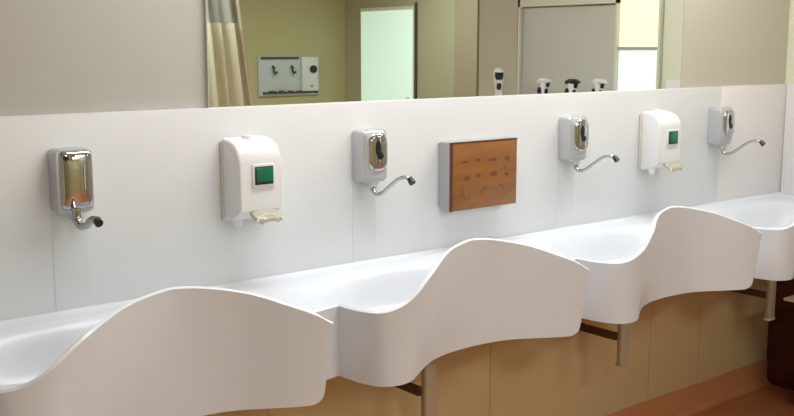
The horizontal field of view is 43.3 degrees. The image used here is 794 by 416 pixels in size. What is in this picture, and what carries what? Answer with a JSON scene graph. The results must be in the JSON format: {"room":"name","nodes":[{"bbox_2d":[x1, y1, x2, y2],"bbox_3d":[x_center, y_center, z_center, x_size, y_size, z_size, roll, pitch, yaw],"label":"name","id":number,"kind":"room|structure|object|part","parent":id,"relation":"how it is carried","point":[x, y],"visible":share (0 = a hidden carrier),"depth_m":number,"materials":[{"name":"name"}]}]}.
{"room":"hospital scrub room","nodes":[
{"label":"hospital scrub room","id":0,"kind":"room"},
{"bbox_2d":[0,0,789,415],"bbox_3d":[-0.886,-0.081,2.548,7.010,2.500,0.150,-7,12,-38],"label":"wall","id":1,"kind":"structure","parent":0,"point":[578,374],"depth_m":3.58,"materials":[{"name":"beige paint"}]},
{"bbox_2d":[51,210,90,311],"bbox_3d":[-0.826,0.134,2.534,0.090,0.269,0.001,-7,12,-38],"label":"trim","id":2,"kind":"structure","parent":1,"relation":"attached to","point":[70,244],"depth_m":2.53,"materials":[{"name":"white plastic"}]},
{"bbox_2d":[47,147,102,230],"bbox_3d":[-0.765,-0.041,2.428,0.090,0.198,0.195,-7,12,-38],"label":"tap","id":3,"kind":"object","parent":1,"relation":"attached to","point":[70,169],"visible":1,"depth_m":2.44,"materials":[{"name":"silver metal"}]},
{"bbox_3d":[-0.758,0.032,2.433,0.033,0.053,0.150,-7,12,-38],"label":"spout","id":4,"kind":"part","parent":3,"relation":"part of","materials":[{"name":"silver metal"}]},
{"bbox_2d":[0,284,332,415],"bbox_3d":[-0.737,0.347,2.301,1.096,0.323,0.518,-7,12,-38],"label":"washbasin","id":5,"kind":"object","parent":1,"relation":"attached to","point":[180,350],"visible":1,"depth_m":2.37,"materials":[{"name":"white ceramic"}]},
{"bbox_3d":[-0.699,0.369,2.346,0.950,0.155,0.503,-7,12,-38],"label":"bowl","id":6,"kind":"part","parent":5,"relation":"part of","materials":[{"name":"white ceramic"}]},
{"bbox_2d":[220,135,283,226],"bbox_3d":[-0.395,-0.075,2.769,0.142,0.250,0.131,-7,12,-38],"label":"soap dispenser","id":7,"kind":"object","parent":1,"relation":"attached to","point":[250,165],"visible":1,"depth_m":2.74,"materials":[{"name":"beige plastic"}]},
{"bbox_3d":[-0.432,-0.081,2.815,0.142,0.224,0.012,-7,12,-38],"label":"plate","id":8,"kind":"part","parent":7,"relation":"part of","materials":[{"name":"beige plastic"}]},
{"bbox_3d":[-0.414,-0.196,2.774,0.040,0.012,0.040,-7,12,-38],"label":"lid knob","id":9,"kind":"part","parent":7,"relation":"part of","materials":[{"name":"white plastic"}]},
{"bbox_3d":[-0.360,0.019,2.758,0.088,0.043,0.045,-7,12,-38],"label":"push lever","id":10,"kind":"part","parent":7,"relation":"part of","materials":[{"name":"beige plastic"}]},
{"bbox_2d":[0,87,720,320],"bbox_3d":[-1.101,0.141,2.328,6.357,0.690,0.030,-7,12,-38],"label":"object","id":11,"kind":"structure","parent":1,"relation":"attached to","point":[157,178],"depth_m":2.94,"materials":[{"name":"white plastic"}]},
{"bbox_2d":[352,180,375,261],"bbox_3d":[-0.102,0.042,3.113,0.090,0.269,0.001,-7,12,-38],"label":"trim","id":12,"kind":"structure","parent":1,"relation":"attached to","point":[363,200],"depth_m":3.11,"materials":[{"name":"white plastic"}]},
{"bbox_2d":[352,128,415,195],"bbox_3d":[-0.027,-0.129,2.990,0.090,0.201,0.242,-7,12,-38],"label":"tap","id":13,"kind":"object","parent":1,"relation":"attached to","point":[369,145],"visible":1,"depth_m":3.02,"materials":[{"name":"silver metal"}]},
{"bbox_3d":[-0.055,-0.168,3.023,0.072,0.114,0.012,-7,12,-38],"label":"chrome plate","id":14,"kind":"part","parent":13,"relation":"part of","materials":[{"name":"grey metal"}]},
{"bbox_3d":[-0.021,-0.067,2.994,0.024,0.077,0.196,-7,12,-38],"label":"spout","id":15,"kind":"part","parent":13,"relation":"part of","materials":[{"name":"silver metal"}]},
{"bbox_2d":[224,238,588,386],"bbox_3d":[0.001,0.252,2.892,1.096,0.323,0.518,-7,12,-38],"label":"washbasin","id":16,"kind":"object","parent":1,"relation":"attached to","point":[391,317],"visible":0.92,"depth_m":2.93,"materials":[{"name":"white ceramic"}]},
{"bbox_3d":[0.039,0.274,2.937,0.950,0.155,0.503,-7,12,-38],"label":"bowl","id":17,"kind":"part","parent":16,"relation":"part of","materials":[{"name":"white ceramic"}]},
{"bbox_2d":[394,359,435,415],"bbox_3d":[0.039,0.496,3.167,0.058,0.353,0.207,-7,12,-38],"label":"support bracket","id":18,"kind":"object","parent":1,"relation":"attached to","point":[427,390],"visible":0.47,"depth_m":3.10,"materials":[{"name":"metal"}]},
{"bbox_3d":[0.015,0.559,3.174,0.018,0.028,0.183,-7,12,-38],"label":"arm","id":19,"kind":"part","parent":18,"relation":"part of","materials":[{"name":"metal"}]},
{"bbox_3d":[0.099,0.504,3.101,0.048,0.349,0.026,-7,12,-38],"label":"post","id":20,"kind":"part","parent":18,"relation":"part of","materials":[{"name":"metal"}]},
{"bbox_2d":[203,0,684,107],"bbox_3d":[0.319,-0.770,3.359,2.161,0.785,0.014,-7,12,-38],"label":"mirror","id":21,"kind":"object","parent":1,"relation":"attached to","point":[258,52],"visible":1,"depth_m":3.23,"materials":[{"name":"clear glass"}]},
{"bbox_2d":[438,137,517,211],"bbox_3d":[0.273,-0.116,3.353,0.303,0.227,0.066,-7,12,-38],"label":"wall box","id":22,"kind":"object","parent":1,"relation":"attached to","point":[472,173],"visible":1,"depth_m":3.31,"materials":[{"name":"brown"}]},
{"bbox_2d":[268,291,701,415],"bbox_3d":[-0.246,0.673,3.095,4.034,0.602,0.002,-7,12,-38],"label":"trim","id":23,"kind":"structure","parent":1,"relation":"attached to","point":[701,291],"depth_m":4.14,"materials":[{"name":"brown wood"}]},
{"bbox_2d":[556,159,573,228],"bbox_3d":[0.621,-0.051,3.692,0.090,0.269,0.001,-7,12,-38],"label":"trim","id":24,"kind":"structure","parent":1,"relation":"attached to","point":[565,170],"depth_m":3.69,"materials":[{"name":"white plastic"}]},
{"bbox_2d":[558,116,619,171],"bbox_3d":[0.696,-0.222,3.569,0.090,0.201,0.242,-7,12,-38],"label":"tap","id":25,"kind":"object","parent":1,"relation":"attached to","point":[573,131],"visible":1,"depth_m":3.60,"materials":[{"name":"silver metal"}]},
{"bbox_2d":[570,157,580,164],"bbox_3d":[0.648,-0.175,3.637,0.041,0.034,0.042,-7,12,-38],"label":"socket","id":26,"kind":"object","parent":25,"relation":"attached to","point":[574,160],"depth_m":3.62,"materials":[{"name":"metal"}]},
{"bbox_3d":[0.668,-0.261,3.602,0.072,0.114,0.012,-7,12,-38],"label":"chrome plate","id":27,"kind":"part","parent":25,"relation":"part of","materials":[{"name":"grey metal"}]},
{"bbox_3d":[0.702,-0.160,3.573,0.024,0.077,0.196,-7,12,-38],"label":"spout","id":28,"kind":"part","parent":25,"relation":"part of","materials":[{"name":"silver metal"}]},
{"bbox_2d":[579,323,629,366],"bbox_3d":[0.778,0.401,3.759,0.058,0.353,0.207,-7,12,-38],"label":"support bracket","id":29,"kind":"object","parent":1,"relation":"attached to","point":[622,336],"visible":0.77,"depth_m":3.70,"materials":[{"name":"metal"}]},
{"bbox_3d":[0.755,0.464,3.765,0.018,0.028,0.183,-7,12,-38],"label":"arm","id":30,"kind":"part","parent":29,"relation":"part of","materials":[{"name":"metal"}]},
{"bbox_3d":[0.838,0.410,3.693,0.048,0.349,0.026,-7,12,-38],"label":"post","id":31,"kind":"part","parent":29,"relation":"part of","materials":[{"name":"metal"}]},
{"bbox_2d":[498,206,761,323],"bbox_3d":[0.739,0.158,3.483,1.096,0.323,0.518,-7,12,-38],"label":"washbasin","id":32,"kind":"object","parent":1,"relation":"attached to","point":[632,262],"visible":0.73,"depth_m":3.57,"materials":[{"name":"white ceramic"}]},
{"bbox_3d":[0.777,0.180,3.528,0.950,0.155,0.503,-7,12,-38],"label":"bowl","id":33,"kind":"part","parent":32,"relation":"part of","materials":[{"name":"white ceramic"}]},
{"bbox_2d":[638,109,683,173],"bbox_3d":[1.045,-0.259,3.921,0.142,0.250,0.131,-7,12,-38],"label":"soap dispenser","id":34,"kind":"object","parent":1,"relation":"attached to","point":[660,131],"visible":1,"depth_m":3.89,"materials":[{"name":"beige plastic"}]},
{"bbox_3d":[1.007,-0.266,3.967,0.142,0.224,0.012,-7,12,-38],"label":"plate","id":35,"kind":"part","parent":34,"relation":"part of","materials":[{"name":"beige plastic"}]},
{"bbox_3d":[1.025,-0.381,3.926,0.040,0.012,0.040,-7,12,-38],"label":"lid knob","id":36,"kind":"part","parent":34,"relation":"part of","materials":[{"name":"white plastic"}]},
{"bbox_3d":[1.080,-0.165,3.911,0.088,0.043,0.045,-7,12,-38],"label":"push lever","id":37,"kind":"part","parent":34,"relation":"part of","materials":[{"name":"beige plastic"}]},
{"bbox_2d":[605,359,770,415],"bbox_3d":[-0.874,1.112,2.628,6.890,0.117,0.035,-7,12,-38],"label":"baseboard","id":38,"kind":"structure","parent":1,"relation":"attached to","point":[703,395],"depth_m":4.43,"materials":[{"name":"brown wood"}]},
{"bbox_2d":[704,144,718,203],"bbox_3d":[1.344,-0.144,4.271,0.090,0.269,0.001,-7,12,-38],"label":"trim","id":39,"kind":"structure","parent":1,"relation":"attached to","point":[712,155],"depth_m":4.27,"materials":[{"name":"white plastic"}]},
{"bbox_2d":[644,192,793,280],"bbox_3d":[1.495,0.061,4.088,1.143,0.323,0.518,-7,12,-38],"label":"washbasin","id":40,"kind":"object","parent":1,"relation":"attached to","point":[771,214],"visible":0.51,"depth_m":4.24,"materials":[{"name":"white ceramic"}]},
{"bbox_3d":[1.540,0.082,4.139,1.014,0.155,0.503,-7,12,-38],"label":"bowl","id":41,"kind":"part","parent":40,"relation":"part of","materials":[{"name":"white ceramic"}]},
{"bbox_3d":[1.582,0.084,3.945,1.096,0.323,0.183,-7,12,-38],"label":"panel","id":42,"kind":"part","parent":40,"relation":"part of","materials":[{"name":"white ceramic"}]},
{"bbox_2d":[707,106,765,154],"bbox_3d":[1.419,-0.314,4.148,0.090,0.201,0.242,-7,12,-38],"label":"tap","id":43,"kind":"object","parent":1,"relation":"attached to","point":[721,119],"visible":1,"depth_m":4.18,"materials":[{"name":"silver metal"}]},
{"bbox_2d":[718,142,726,148],"bbox_3d":[1.371,-0.268,4.216,0.041,0.034,0.042,-7,12,-38],"label":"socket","id":44,"kind":"object","parent":43,"relation":"attached to","point":[722,145],"depth_m":4.20,"materials":[{"name":"metal"}]},
{"bbox_3d":[1.391,-0.354,4.181,0.072,0.114,0.012,-7,12,-38],"label":"chrome plate","id":45,"kind":"part","parent":43,"relation":"part of","materials":[{"name":"grey metal"}]},
{"bbox_3d":[1.425,-0.252,4.152,0.024,0.077,0.196,-7,12,-38],"label":"spout","id":46,"kind":"part","parent":43,"relation":"part of","materials":[{"name":"silver metal"}]},
{"bbox_2d":[716,84,786,201],"bbox_3d":[1.575,-0.202,4.471,0.531,0.690,0.030,-7,12,-38],"label":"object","id":47,"kind":"structure","parent":1,"relation":"attached to","point":[755,169],"depth_m":4.45,"materials":[{"name":"white plastic"}]},
{"bbox_2d":[727,280,776,320],"bbox_3d":[1.557,0.301,4.383,0.058,0.353,0.207,-7,12,-38],"label":"support bracket","id":48,"kind":"object","parent":1,"relation":"attached to","point":[769,294],"visible":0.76,"depth_m":4.32,"materials":[{"name":"metal"}]},
{"bbox_3d":[1.534,0.364,4.389,0.018,0.028,0.183,-7,12,-38],"label":"arm","id":49,"kind":"part","parent":48,"relation":"part of","materials":[{"name":"metal"}]},
{"bbox_3d":[1.617,0.310,4.317,0.048,0.349,0.026,-7,12,-38],"label":"post","id":50,"kind":"part","parent":48,"relation":"part of","materials":[{"name":"metal"}]},
{"bbox_2d":[690,384,793,415],"bbox_3d":[1.910,1.485,0.988,9.100,0.100,6.450,-7,12,-38],"label":"floor","id":51,"kind":"structure","parent":0,"point":[770,400],"depth_m":4.45,"materials":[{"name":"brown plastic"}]},
{"bbox_2d":[766,278,793,389],"bbox_3d":[1.967,0.520,4.485,0.050,0.700,0.620,-7,12,-38],"label":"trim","id":52,"kind":"structure","parent":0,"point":[780,342],"depth_m":4.67,"materials":[{"name":"red wood"}]},
{"bbox_2d":[784,295,793,301],"bbox_3d":[1.917,0.645,4.279,0.362,0.518,0.395,-7,12,-38],"label":"base cabinet","id":53,"kind":"object","parent":52,"relation":"attached to","point":[789,298],"visible":1,"depth_m":4.26,"materials":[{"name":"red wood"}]},
{"bbox_2d":[785,0,793,83],"bbox_3d":[2.426,-0.300,3.916,0.120,2.500,1.930,-7,12,-38],"label":"wall","id":54,"kind":"structure","parent":0,"point":[789,79],"depth_m":4.55,"materials":[{"name":"beige paint"}]},
{"bbox_2d":[780,84,793,194],"bbox_3d":[1.979,-0.187,4.381,0.020,0.690,0.619,-7,12,-38],"label":"trim","id":55,"kind":"structure","parent":54,"relation":"attached to","point":[787,176],"depth_m":4.58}
]}

